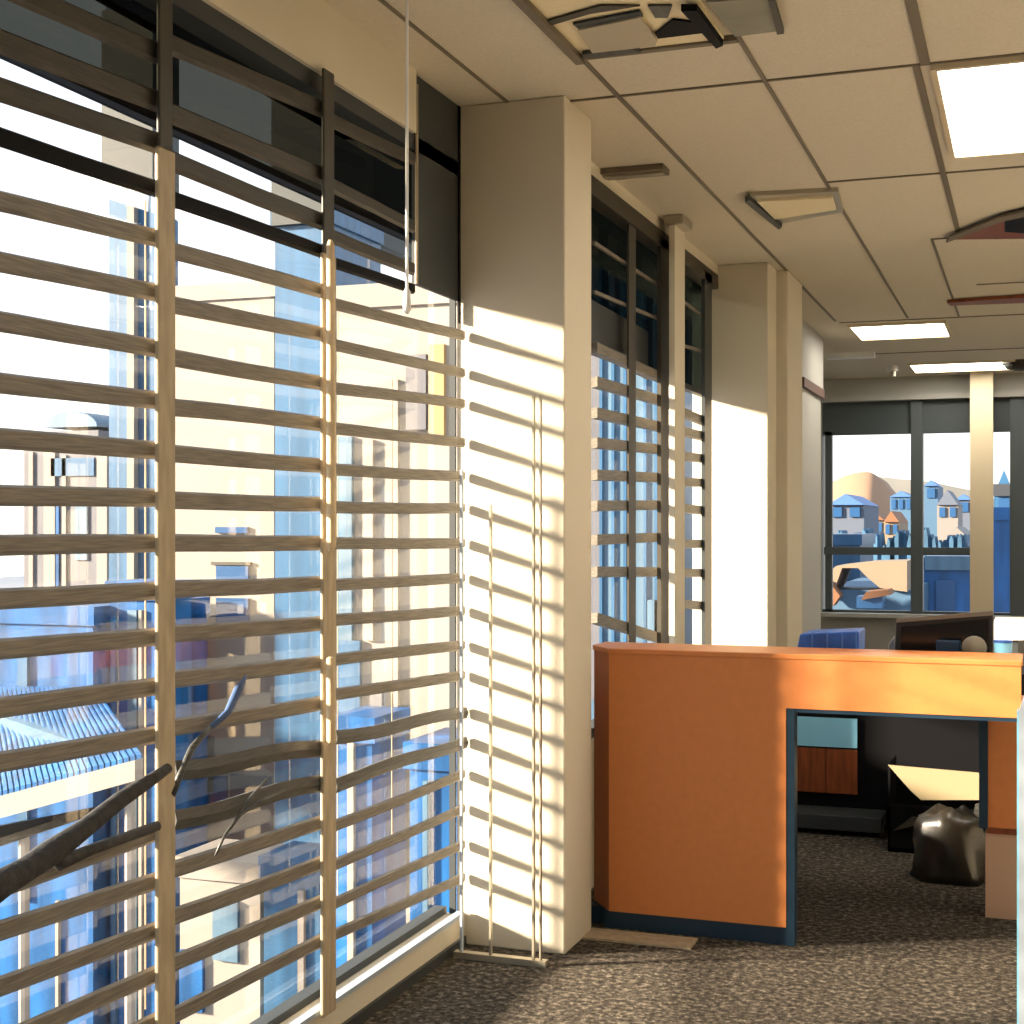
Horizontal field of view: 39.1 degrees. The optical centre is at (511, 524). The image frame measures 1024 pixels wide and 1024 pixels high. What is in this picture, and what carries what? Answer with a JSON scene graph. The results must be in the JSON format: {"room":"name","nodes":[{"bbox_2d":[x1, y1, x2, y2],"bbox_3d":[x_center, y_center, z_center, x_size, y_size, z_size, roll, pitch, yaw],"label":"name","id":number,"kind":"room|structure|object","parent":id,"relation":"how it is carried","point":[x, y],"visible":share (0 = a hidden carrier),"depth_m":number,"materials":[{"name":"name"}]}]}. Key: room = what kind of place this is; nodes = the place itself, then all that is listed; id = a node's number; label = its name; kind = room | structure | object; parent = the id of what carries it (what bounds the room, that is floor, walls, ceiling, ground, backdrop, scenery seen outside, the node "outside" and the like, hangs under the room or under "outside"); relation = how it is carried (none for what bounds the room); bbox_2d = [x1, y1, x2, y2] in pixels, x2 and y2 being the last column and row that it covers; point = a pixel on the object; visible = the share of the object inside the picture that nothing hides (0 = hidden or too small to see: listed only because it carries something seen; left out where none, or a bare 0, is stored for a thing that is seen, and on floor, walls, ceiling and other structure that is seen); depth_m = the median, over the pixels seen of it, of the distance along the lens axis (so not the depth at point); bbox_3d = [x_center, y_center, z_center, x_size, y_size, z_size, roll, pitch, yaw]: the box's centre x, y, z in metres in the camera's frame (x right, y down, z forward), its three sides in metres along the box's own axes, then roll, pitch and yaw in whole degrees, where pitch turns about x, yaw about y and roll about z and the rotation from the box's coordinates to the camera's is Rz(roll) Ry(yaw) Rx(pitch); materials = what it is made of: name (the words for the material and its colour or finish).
{"room":"open-plan office","nodes":[
{"label":"open-plan office","id":0,"kind":"room"},
{"bbox_2d":[202,0,459,1023],"bbox_3d":[-1.630,0.000,1.572,0.265,3.040,7.850,0,0,20],"label":"wall","id":1,"kind":"structure","parent":0,"point":[313,33],"depth_m":4.33,"materials":[{"name":"beige paint"}]},
{"bbox_2d":[0,0,459,1023],"bbox_3d":[-0.897,0.050,3.381,0.177,2.720,3.950,0,0,20],"label":"window","id":2,"kind":"structure","parent":1,"relation":"in","point":[373,173],"depth_m":3.95,"materials":[{"name":"grey"}]},
{"bbox_2d":[0,0,156,1023],"bbox_3d":[-1.008,0.025,2.923,0.028,2.324,1.059,0,0,20],"label":"window blind","id":3,"kind":"object","parent":2,"relation":"attached to","point":[13,46],"visible":0.82,"depth_m":3.09,"materials":[{"name":"brown wood"}]},
{"bbox_2d":[172,35,335,1022],"bbox_3d":[-0.650,-0.004,3.810,0.088,2.458,0.830,0,0,21],"label":"window blind","id":4,"kind":"object","parent":2,"relation":"attached to","point":[185,119],"visible":0.84,"depth_m":3.77,"materials":[{"name":"brown wood"}]},
{"bbox_2d":[214,777,285,856],"bbox_3d":[-0.674,0.743,3.727,0.010,0.154,0.357,0,0,20],"label":"twig","id":5,"kind":"object","parent":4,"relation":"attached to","point":[242,811],"visible":1,"depth_m":3.70,"materials":[{"name":"brown wood"}]},
{"bbox_2d":[334,114,468,939],"bbox_3d":[-0.353,0.028,4.716,0.042,2.533,1.046,0,0,20],"label":"window blind","id":6,"kind":"object","parent":2,"relation":"attached to","point":[356,777],"visible":0.86,"depth_m":4.58,"materials":[{"name":"beige plastic"}]},
{"bbox_2d":[412,75,460,323],"bbox_3d":[-0.258,-1.123,5.026,0.024,0.785,0.411,0,0,20],"label":"panel","id":7,"kind":"object","parent":2,"relation":"attached to","point":[436,190],"visible":0.96,"depth_m":5.01,"materials":[{"name":"grey"}]},
{"bbox_2d":[341,936,465,1023],"bbox_3d":[-0.840,1.502,3.355,0.012,0.035,3.940,0,0,20],"label":"baseboard","id":8,"kind":"structure","parent":1,"relation":"attached to","point":[362,1015],"depth_m":4.68,"materials":[{"name":"grey"}]},
{"bbox_2d":[591,161,717,888],"bbox_3d":[0.587,0.000,6.970,0.170,3.040,3.150,0,0,20],"label":"wall","id":9,"kind":"structure","parent":0,"point":[613,185],"depth_m":6.52,"materials":[{"name":"beige paint"}]},
{"bbox_2d":[591,174,717,737],"bbox_3d":[0.678,-0.280,7.107,0.108,2.360,2.830,0,0,20],"label":"window","id":10,"kind":"structure","parent":9,"relation":"in","point":[616,225],"depth_m":7.12,"materials":[{"name":"grey"}]},
{"bbox_2d":[591,300,649,379],"bbox_3d":[0.430,-0.849,6.461,0.024,0.262,1.446,0,0,20],"label":"roller shade","id":11,"kind":"object","parent":10,"relation":"attached to","point":[608,328],"visible":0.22,"depth_m":6.56,"materials":[{"name":"grey fabric"}]},
{"bbox_2d":[591,241,656,642],"bbox_3d":[0.565,-0.301,6.747,0.030,1.823,1.272,0,0,20],"label":"window blind","id":12,"kind":"object","parent":10,"relation":"attached to","point":[599,350],"visible":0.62,"depth_m":6.47,"materials":[{"name":"brown wood"}]},
{"bbox_2d":[685,301,700,609],"bbox_3d":[1.003,-0.360,7.959,0.030,1.695,0.602,0,0,20],"label":"window blind","id":13,"kind":"object","parent":10,"relation":"attached to","point":[691,416],"visible":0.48,"depth_m":7.89,"materials":[{"name":"brown wood"}]},
{"bbox_2d":[322,0,1023,378],"bbox_3d":[3.054,-1.595,5.808,6.600,0.150,19.400,0,0,20],"label":"ceiling","id":14,"kind":"structure","parent":0,"point":[737,140],"depth_m":5.66,"materials":[{"name":"tile"}]},
{"bbox_2d":[403,0,410,313],"bbox_3d":[-0.289,-1.051,3.968,0.036,0.938,0.036,0,0,20],"label":"hanging cord","id":15,"kind":"object","parent":14,"relation":"hanging from","point":[406,294],"visible":1,"depth_m":3.96,"materials":[{"name":"white plastic"}]},
{"bbox_2d":[512,0,738,64],"bbox_3d":[0.311,-1.500,4.173,0.530,0.040,0.860,0,0,20],"label":"ceiling vent","id":16,"kind":"object","parent":14,"relation":"in","point":[583,30],"visible":0.99,"depth_m":4.33,"materials":[{"name":"beige metal"}]},
{"bbox_2d":[600,163,668,180],"bbox_3d":[0.452,-1.504,6.174,0.428,0.033,0.120,0,0,20],"label":"ceiling vent","id":17,"kind":"object","parent":14,"relation":"in","point":[658,169],"visible":0.64,"depth_m":6.11,"materials":[{"name":"brown"}]},
{"bbox_2d":[378,0,1023,353],"bbox_3d":[3.011,-1.518,5.292,5.930,0.008,18.000,0,0,20],"label":"grid","id":18,"kind":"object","parent":14,"relation":"attached to","point":[911,5],"depth_m":5.16,"materials":[{"name":"brown"}]},
{"bbox_2d":[706,0,783,36],"bbox_3d":[0.702,-1.506,4.260,0.189,0.020,0.328,0,0,20],"label":"ceiling hatch","id":19,"kind":"object","parent":14,"relation":"attached to","point":[741,17],"visible":1,"depth_m":4.25,"materials":[{"name":"grey"}]},
{"bbox_2d":[745,187,842,229],"bbox_3d":[1.371,-1.500,6.830,0.419,0.040,0.719,0,0,20],"label":"ceiling vent","id":20,"kind":"object","parent":14,"relation":"in","point":[778,207],"visible":1,"depth_m":6.68,"materials":[{"name":"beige metal"}]},
{"bbox_2d":[826,351,874,359],"bbox_3d":[2.990,-1.495,12.712,0.414,0.050,0.120,0,0,20],"label":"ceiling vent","id":21,"kind":"object","parent":14,"relation":"attached to","point":[866,354],"visible":1,"depth_m":12.66,"materials":[{"name":"white plastic"}]},
{"bbox_2d":[888,365,897,376],"bbox_3d":[3.642,-1.475,13.766,0.100,0.110,0.100,0,0,20],"label":"sprinkler head","id":22,"kind":"object","parent":14,"relation":"attached to","point":[893,369],"visible":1,"depth_m":13.74},
{"bbox_2d":[847,320,951,340],"bbox_3d":[3.028,-1.510,11.213,0.720,0.020,0.850,0,0,20],"label":"recessed light","id":23,"kind":"object","parent":14,"relation":"in","point":[921,329],"visible":1,"depth_m":11.16,"materials":[{"name":"white plastic"}]},
{"bbox_2d":[908,359,1014,372],"bbox_3d":[4.375,-1.510,13.704,1.120,0.020,0.750,0,0,20],"label":"recessed light","id":24,"kind":"object","parent":14,"relation":"in","point":[987,365],"visible":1,"depth_m":13.70,"materials":[{"name":"white plastic"}]},
{"bbox_2d":[911,362,1005,371],"bbox_3d":[4.375,-1.511,13.704,1.080,0.006,0.710,0,0,20],"label":"diffuser","id":25,"kind":"object","parent":24,"relation":"attached to","point":[933,366],"depth_m":13.70,"materials":[{"name":"white plastic"}]},
{"bbox_2d":[931,55,1023,159],"bbox_3d":[1.856,-1.510,5.236,0.565,0.020,1.230,0,0,20],"label":"recessed light","id":26,"kind":"object","parent":14,"relation":"in","point":[981,102],"visible":1,"depth_m":5.18,"materials":[{"name":"white plastic"}]},
{"bbox_2d":[946,210,1023,242],"bbox_3d":[2.456,-1.502,7.227,0.567,0.019,0.942,0,0,20],"label":"ceiling fixture","id":27,"kind":"structure","parent":14,"relation":"attached to","point":[1010,225],"depth_m":7.31,"materials":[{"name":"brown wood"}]},
{"bbox_2d":[947,294,1023,305],"bbox_3d":[3.281,-1.504,9.618,0.714,0.020,0.309,0,0,20],"label":"ceiling slot","id":28,"kind":"object","parent":14,"relation":"attached to","point":[1011,299],"visible":1,"depth_m":9.62,"materials":[{"name":"brown metal"}]},
{"bbox_2d":[1002,359,1023,370],"bbox_3d":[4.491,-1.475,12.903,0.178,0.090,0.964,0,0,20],"label":"smoke detector","id":29,"kind":"object","parent":14,"relation":"attached to","point":[1018,365],"visible":0.99,"depth_m":12.91,"materials":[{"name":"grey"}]},
{"bbox_2d":[361,828,1016,1023],"bbox_3d":[1.338,1.595,6.428,2.950,0.150,19.400,0,0,20],"label":"floor","id":30,"kind":"structure","parent":0,"point":[877,943],"depth_m":4.88,"materials":[{"name":"carpet"}]},
{"bbox_2d":[454,395,547,967],"bbox_3d":[-0.040,0.470,5.012,0.340,2.100,0.030,0,0,20],"label":"blind cords","id":31,"kind":"object","parent":30,"relation":"on","point":[532,961],"visible":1,"depth_m":5.01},
{"bbox_2d":[457,96,590,953],"bbox_3d":[0.049,0.000,5.314,0.412,3.040,0.330,0,0,20],"label":"pier","id":32,"kind":"object","parent":30,"relation":"on","point":[526,164],"visible":0.81,"depth_m":5.16,"materials":[{"name":"white paint"}]},
{"bbox_2d":[582,928,697,949],"bbox_3d":[0.469,1.516,5.279,0.403,0.008,0.130,0,0,20],"label":"trim","id":33,"kind":"structure","parent":30,"relation":"on","point":[599,934],"depth_m":5.26,"materials":[{"name":"beige wood"}]},
{"bbox_2d":[664,214,691,643],"bbox_3d":[0.828,0.000,7.150,0.100,3.040,0.230,0,0,20],"label":"slim post","id":34,"kind":"object","parent":30,"relation":"on","point":[678,224],"visible":0.73,"depth_m":7.08,"materials":[{"name":"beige metal"}]},
{"bbox_2d":[591,642,1023,945],"bbox_3d":[1.291,0.993,5.554,1.865,1.055,0.875,0,0,20],"label":"reception desk","id":35,"kind":"object","parent":30,"relation":"on","point":[695,745],"visible":0.96,"depth_m":5.30,"materials":[{"name":"orange laminate"}]},
{"bbox_2d":[593,642,1022,666],"bbox_3d":[1.058,0.475,5.335,1.575,0.020,0.305,0,0,20],"label":"countertop","id":36,"kind":"structure","parent":35,"relation":"on","point":[701,650],"depth_m":5.25,"materials":[{"name":"orange laminate"}]},
{"bbox_2d":[797,628,864,648],"bbox_3d":[1.226,0.517,5.605,0.266,0.226,0.224,0,0,20],"label":"rack","id":37,"kind":"object","parent":35,"relation":"on","point":[847,638],"visible":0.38,"depth_m":5.50,"materials":[{"name":"plastic"}]},
{"bbox_2d":[888,611,992,652],"bbox_3d":[1.619,0.478,5.540,0.442,0.307,0.200,0,0,20],"label":"computer monitor","id":38,"kind":"object","parent":35,"relation":"on","point":[922,633],"visible":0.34,"depth_m":5.49,"materials":[{"name":"black plastic"}]},
{"bbox_2d":[936,640,960,651],"bbox_3d":[1.641,0.532,5.415,0.086,0.195,0.060,0,0,20],"label":"tray","id":39,"kind":"object","parent":35,"relation":"on","point":[941,645],"visible":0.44,"depth_m":5.39,"materials":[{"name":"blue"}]},
{"bbox_2d":[961,636,986,652],"bbox_3d":[1.720,0.521,5.359,0.092,0.218,0.050,0,0,20],"label":"round speaker","id":40,"kind":"object","parent":35,"relation":"on","point":[972,643],"visible":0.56,"depth_m":5.34},
{"bbox_2d":[987,827,1016,834],"bbox_3d":[2.074,1.179,5.604,0.425,0.022,0.250,0,0,20],"label":"shelf","id":41,"kind":"object","parent":35,"relation":"attached to","point":[990,830],"depth_m":5.54,"materials":[{"name":"brown wood"}]},
{"bbox_2d":[993,640,1012,652],"bbox_3d":[1.814,0.528,5.320,0.068,0.204,0.068,0,0,20],"label":"cup","id":42,"kind":"object","parent":35,"relation":"on","point":[1000,646],"visible":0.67,"depth_m":5.29,"materials":[{"name":"blue"}]},
{"bbox_2d":[994,617,1023,652],"bbox_3d":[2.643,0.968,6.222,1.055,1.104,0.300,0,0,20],"label":"computer monitor","id":43,"kind":"object","parent":35,"relation":"on","point":[1005,628],"visible":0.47,"depth_m":6.25,"materials":[{"name":"white plastic"}]},
{"bbox_2d":[797,666,1023,833],"bbox_3d":[2.186,1.120,7.158,1.950,0.800,0.650,0,0,20],"label":"base cabinet","id":44,"kind":"object","parent":30,"relation":"on","point":[843,760],"visible":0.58,"depth_m":7.18,"materials":[{"name":"black wood"}]},
{"bbox_2d":[888,755,985,852],"bbox_3d":[2.012,1.318,6.764,0.452,0.405,0.350,0,0,20],"label":"carton","id":45,"kind":"object","parent":30,"relation":"on","point":[914,790],"visible":0.46,"depth_m":6.66,"materials":[{"name":"beige cardboard"}]},
{"bbox_2d":[909,803,984,886],"bbox_3d":[1.880,1.360,6.182,0.346,0.320,0.249,0,0,20],"label":"plastic sack","id":46,"kind":"object","parent":30,"relation":"on","point":[948,842],"visible":0.93,"depth_m":6.10,"materials":[{"name":"black plastic"}]},
{"bbox_2d":[1017,698,1023,1023],"bbox_3d":[1.880,0.950,4.239,0.743,1.140,0.050,0,0,20],"label":"screen","id":47,"kind":"object","parent":30,"relation":"on","point":[1020,712],"visible":1,"depth_m":4.34,"materials":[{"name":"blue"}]},
{"bbox_2d":[693,262,775,646],"bbox_3d":[1.319,0.000,8.534,0.445,3.040,0.290,0,0,20],"label":"column","id":48,"kind":"structure","parent":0,"point":[744,300],"depth_m":8.39,"materials":[{"name":"white paint"}]},
{"bbox_2d":[776,270,801,646],"bbox_3d":[1.536,0.000,8.913,0.434,3.040,0.570,0,0,20],"label":"column","id":49,"kind":"structure","parent":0,"point":[788,289],"depth_m":8.59,"materials":[{"name":"beige paint"}]},
{"bbox_2d":[802,320,822,632],"bbox_3d":[1.983,0.000,10.495,0.200,3.040,2.710,0,0,20],"label":"wall","id":50,"kind":"structure","parent":0,"point":[812,342],"depth_m":11.20,"materials":[{"name":"grey paint"}]},
{"bbox_2d":[802,377,824,398],"bbox_3d":[2.345,-1.065,11.220,0.030,0.070,1.100,0,0,20],"label":"trim","id":51,"kind":"structure","parent":50,"relation":"attached to","point":[807,384],"depth_m":11.14,"materials":[{"name":"brown wood"}]},
{"bbox_2d":[821,373,1023,665],"bbox_3d":[5.983,0.000,14.213,6.400,3.040,0.300,0,0,20],"label":"wall","id":52,"kind":"structure","parent":0,"point":[879,632],"depth_m":14.88,"materials":[{"name":"grey paint"}]},
{"bbox_2d":[821,390,1023,619],"bbox_3d":[6.016,-0.195,14.010,6.200,2.290,0.160,0,0,20],"label":"trim","id":53,"kind":"structure","parent":52,"relation":"attached to","point":[1012,393],"depth_m":14.71,"materials":[{"name":"grey"}]},
{"bbox_2d":[822,397,1023,615],"bbox_3d":[5.130,-0.180,14.457,3.970,2.200,0.160,0,0,20],"label":"window","id":54,"kind":"structure","parent":52,"relation":"in","point":[917,418],"depth_m":14.73,"materials":[{"name":"grey metal"}]},
{"bbox_2d":[970,371,993,652],"bbox_3d":[4.674,0.000,14.324,0.216,3.040,0.220,0,0,20],"label":"column","id":55,"kind":"structure","parent":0,"point":[981,382],"depth_m":14.22,"materials":[{"name":"beige paint"}]},
{"label":"outside","id":56,"kind":"structure","parent":0,"visible":0},
{"bbox_2d":[0,576,23,587],"bbox_3d":[20.117,7.770,173.480,200.000,0.500,460.000,0,0,20],"label":"ground","id":57,"kind":"structure","parent":56,"point":[15,581],"depth_m":188.34,"materials":[{"name":"white"}]},
{"bbox_2d":[24,411,108,586],"bbox_3d":[-11.637,2.132,43.509,2.893,10.776,6.060,0,0,20],"label":"office block","id":58,"kind":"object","parent":57,"relation":"on","point":[40,468],"visible":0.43,"depth_m":40.74,"materials":[{"name":"white"}]},
{"bbox_2d":[0,686,142,1023],"bbox_3d":[-5.963,4.810,17.441,2.060,5.420,5.449,0,0,-24],"label":"awning","id":59,"kind":"object","parent":57,"relation":"on","point":[21,790],"visible":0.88,"depth_m":16.07,"materials":[{"name":"blue fabric"}]},
{"bbox_2d":[0,597,209,1023],"bbox_3d":[-7.074,4.370,21.022,4.370,6.585,2.860,0,0,20],"label":"block","id":60,"kind":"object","parent":57,"relation":"on","point":[84,668],"visible":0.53,"depth_m":19.26,"materials":[{"name":"blue glass"}]},
{"bbox_2d":[102,105,178,580],"bbox_3d":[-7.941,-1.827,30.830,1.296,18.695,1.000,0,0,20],"label":"slim tower","id":61,"kind":"structure","parent":57,"relation":"on","point":[126,258],"depth_m":30.47,"materials":[{"name":"grey"}]},
{"bbox_2d":[105,579,193,1023],"bbox_3d":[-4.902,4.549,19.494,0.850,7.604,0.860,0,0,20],"label":"building","id":62,"kind":"structure","parent":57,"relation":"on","point":[125,664],"depth_m":19.18,"materials":[{"name":"blue glass"}]},
{"bbox_2d":[175,281,274,842],"bbox_3d":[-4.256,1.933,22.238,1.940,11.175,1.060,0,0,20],"label":"building","id":63,"kind":"structure","parent":57,"relation":"on","point":[194,335],"depth_m":21.71,"materials":[{"name":"beige"}]},
{"bbox_2d":[175,838,284,1023],"bbox_3d":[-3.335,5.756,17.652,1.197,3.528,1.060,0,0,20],"label":"block","id":64,"kind":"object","parent":57,"relation":"on","point":[244,1006],"visible":0.49,"depth_m":17.17,"materials":[{"name":"beige concrete"}]},
{"bbox_2d":[258,841,319,1013],"bbox_3d":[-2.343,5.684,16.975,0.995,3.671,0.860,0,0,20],"label":"block","id":65,"kind":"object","parent":57,"relation":"on","point":[279,986],"visible":0.33,"depth_m":16.68,"materials":[{"name":"blue glass"}]},
{"bbox_2d":[270,181,411,843],"bbox_3d":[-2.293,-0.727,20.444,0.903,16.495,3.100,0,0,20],"label":"tower","id":66,"kind":"structure","parent":57,"relation":"on","point":[293,353],"depth_m":19.12,"materials":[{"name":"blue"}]},
{"bbox_2d":[336,705,409,967],"bbox_3d":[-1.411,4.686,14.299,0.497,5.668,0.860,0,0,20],"label":"block","id":67,"kind":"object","parent":57,"relation":"on","point":[354,756],"visible":0.4,"depth_m":13.99,"materials":[{"name":"blue glass"}]},
{"bbox_2d":[336,281,456,922],"bbox_3d":[-0.660,2.472,16.686,1.633,10.097,3.060,0,0,20],"label":"building","id":68,"kind":"structure","parent":57,"relation":"on","point":[426,305],"depth_m":15.31,"materials":[{"name":"beige concrete"}]},
{"bbox_2d":[403,727,456,920],"bbox_3d":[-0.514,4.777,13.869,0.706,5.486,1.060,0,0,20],"label":"building","id":69,"kind":"structure","parent":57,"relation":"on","point":[432,804],"depth_m":13.45,"materials":[{"name":"blue glass"}]},
{"bbox_2d":[591,355,692,719],"bbox_3d":[2.695,0.824,35.144,4.482,18.933,8.060,0,0,20],"label":"block","id":70,"kind":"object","parent":57,"relation":"on","point":[608,594],"visible":0.05,"depth_m":31.08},
{"bbox_2d":[833,533,875,581],"bbox_3d":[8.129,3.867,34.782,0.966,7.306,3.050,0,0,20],"label":"shed","id":71,"kind":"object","parent":57,"relation":"on","point":[839,539],"visible":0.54,"depth_m":33.35,"materials":[{"name":"blue"}]},
{"bbox_2d":[833,494,879,533],"bbox_3d":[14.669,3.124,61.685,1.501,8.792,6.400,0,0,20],"label":"house","id":72,"kind":"structure","parent":57,"relation":"on","point":[851,513],"depth_m":58.86,"materials":[{"name":"grey"}]},
{"bbox_2d":[833,472,895,514],"bbox_3d":[46.699,0.334,193.119,18.975,14.371,45.000,0,0,20],"label":"hill","id":73,"kind":"structure","parent":57,"relation":"on","point":[868,485],"depth_m":184.16,"materials":[{"name":"beige"}]},
{"bbox_2d":[833,559,928,610],"bbox_3d":[7.430,4.072,28.628,1.566,6.896,9.100,0,0,20],"label":"roof","id":74,"kind":"structure","parent":57,"relation":"on","point":[886,584],"depth_m":25.19,"materials":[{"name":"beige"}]},
{"bbox_2d":[857,588,893,607],"bbox_3d":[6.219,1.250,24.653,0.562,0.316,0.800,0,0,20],"label":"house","id":75,"kind":"structure","parent":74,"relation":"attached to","point":[876,598],"depth_m":24.36,"materials":[{"name":"tile"}]},
{"bbox_2d":[879,512,887,532],"bbox_3d":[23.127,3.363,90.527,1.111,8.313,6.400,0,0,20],"label":"house","id":76,"kind":"structure","parent":57,"relation":"on","point":[882,516],"depth_m":87.56,"materials":[{"name":"brown"}]},
{"bbox_2d":[884,511,907,543],"bbox_3d":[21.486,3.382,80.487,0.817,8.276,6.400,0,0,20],"label":"house","id":77,"kind":"structure","parent":57,"relation":"on","point":[895,520],"depth_m":77.69,"materials":[{"name":"brown"}]},
{"bbox_2d":[890,491,910,533],"bbox_3d":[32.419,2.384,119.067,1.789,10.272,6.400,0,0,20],"label":"house","id":78,"kind":"structure","parent":57,"relation":"on","point":[900,501],"depth_m":116.14,"materials":[{"name":"blue"}]},
{"bbox_2d":[837,527,969,560],"bbox_3d":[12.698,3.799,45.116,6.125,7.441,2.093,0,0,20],"label":"hedge","id":79,"kind":"object","parent":57,"relation":"on","point":[902,538],"visible":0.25,"depth_m":44.48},
{"bbox_2d":[880,477,969,497],"bbox_3d":[80.208,-0.459,258.101,39.618,15.957,60.000,0,0,20],"label":"hill","id":80,"kind":"structure","parent":57,"relation":"on","point":[898,485],"depth_m":249.60,"materials":[{"name":"beige"}]},
{"bbox_2d":[924,480,942,535],"bbox_3d":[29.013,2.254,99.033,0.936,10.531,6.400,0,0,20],"label":"house","id":81,"kind":"structure","parent":57,"relation":"on","point":[933,492],"depth_m":96.19,"materials":[{"name":"blue"}]},
{"bbox_2d":[924,555,969,611],"bbox_3d":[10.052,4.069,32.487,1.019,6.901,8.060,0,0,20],"label":"warehouse","id":82,"kind":"structure","parent":57,"relation":"on","point":[948,576],"depth_m":28.71,"materials":[{"name":"blue"}]},
{"bbox_2d":[937,490,962,541],"bbox_3d":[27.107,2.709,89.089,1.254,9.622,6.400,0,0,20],"label":"house","id":83,"kind":"structure","parent":57,"relation":"on","point":[949,508],"depth_m":86.27,"materials":[{"name":"grey"}]},
{"bbox_2d":[948,527,969,546],"bbox_3d":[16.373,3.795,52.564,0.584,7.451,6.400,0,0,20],"label":"house","id":84,"kind":"structure","parent":57,"relation":"on","point":[958,530],"depth_m":50.65,"materials":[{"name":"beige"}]},
{"bbox_2d":[957,494,969,530],"bbox_3d":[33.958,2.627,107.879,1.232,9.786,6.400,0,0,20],"label":"house","id":85,"kind":"structure","parent":57,"relation":"on","point":[964,499],"depth_m":104.93,"materials":[{"name":"grey"}]},
{"bbox_2d":[994,484,1009,612],"bbox_3d":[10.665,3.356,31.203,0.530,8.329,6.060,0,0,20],"label":"blue hall","id":86,"kind":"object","parent":57,"relation":"on","point":[1001,514],"visible":0.29,"depth_m":28.39,"materials":[{"name":"blue"}]},
{"bbox_2d":[994,471,1009,506],"bbox_3d":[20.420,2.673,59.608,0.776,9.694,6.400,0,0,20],"label":"house","id":87,"kind":"structure","parent":57,"relation":"on","point":[999,501],"depth_m":56.69,"materials":[{"name":"blue"}]},
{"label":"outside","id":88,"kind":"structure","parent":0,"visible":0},
{"bbox_2d":[0,763,171,902],"bbox_3d":[-0.916,0.655,3.014,0.060,0.206,0.700,0,0,20],"label":"bare branch","id":89,"kind":"object","parent":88,"point":[59,851],"visible":1,"depth_m":3.01,"materials":[{"name":"black plant"}]},
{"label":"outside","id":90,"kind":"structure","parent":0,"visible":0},
{"bbox_2d":[171,675,246,796],"bbox_3d":[-0.743,0.514,3.549,0.023,0.255,0.349,0,0,20],"label":"twig","id":91,"kind":"object","parent":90,"point":[237,690],"visible":1,"depth_m":3.53,"materials":[{"name":"wood"}]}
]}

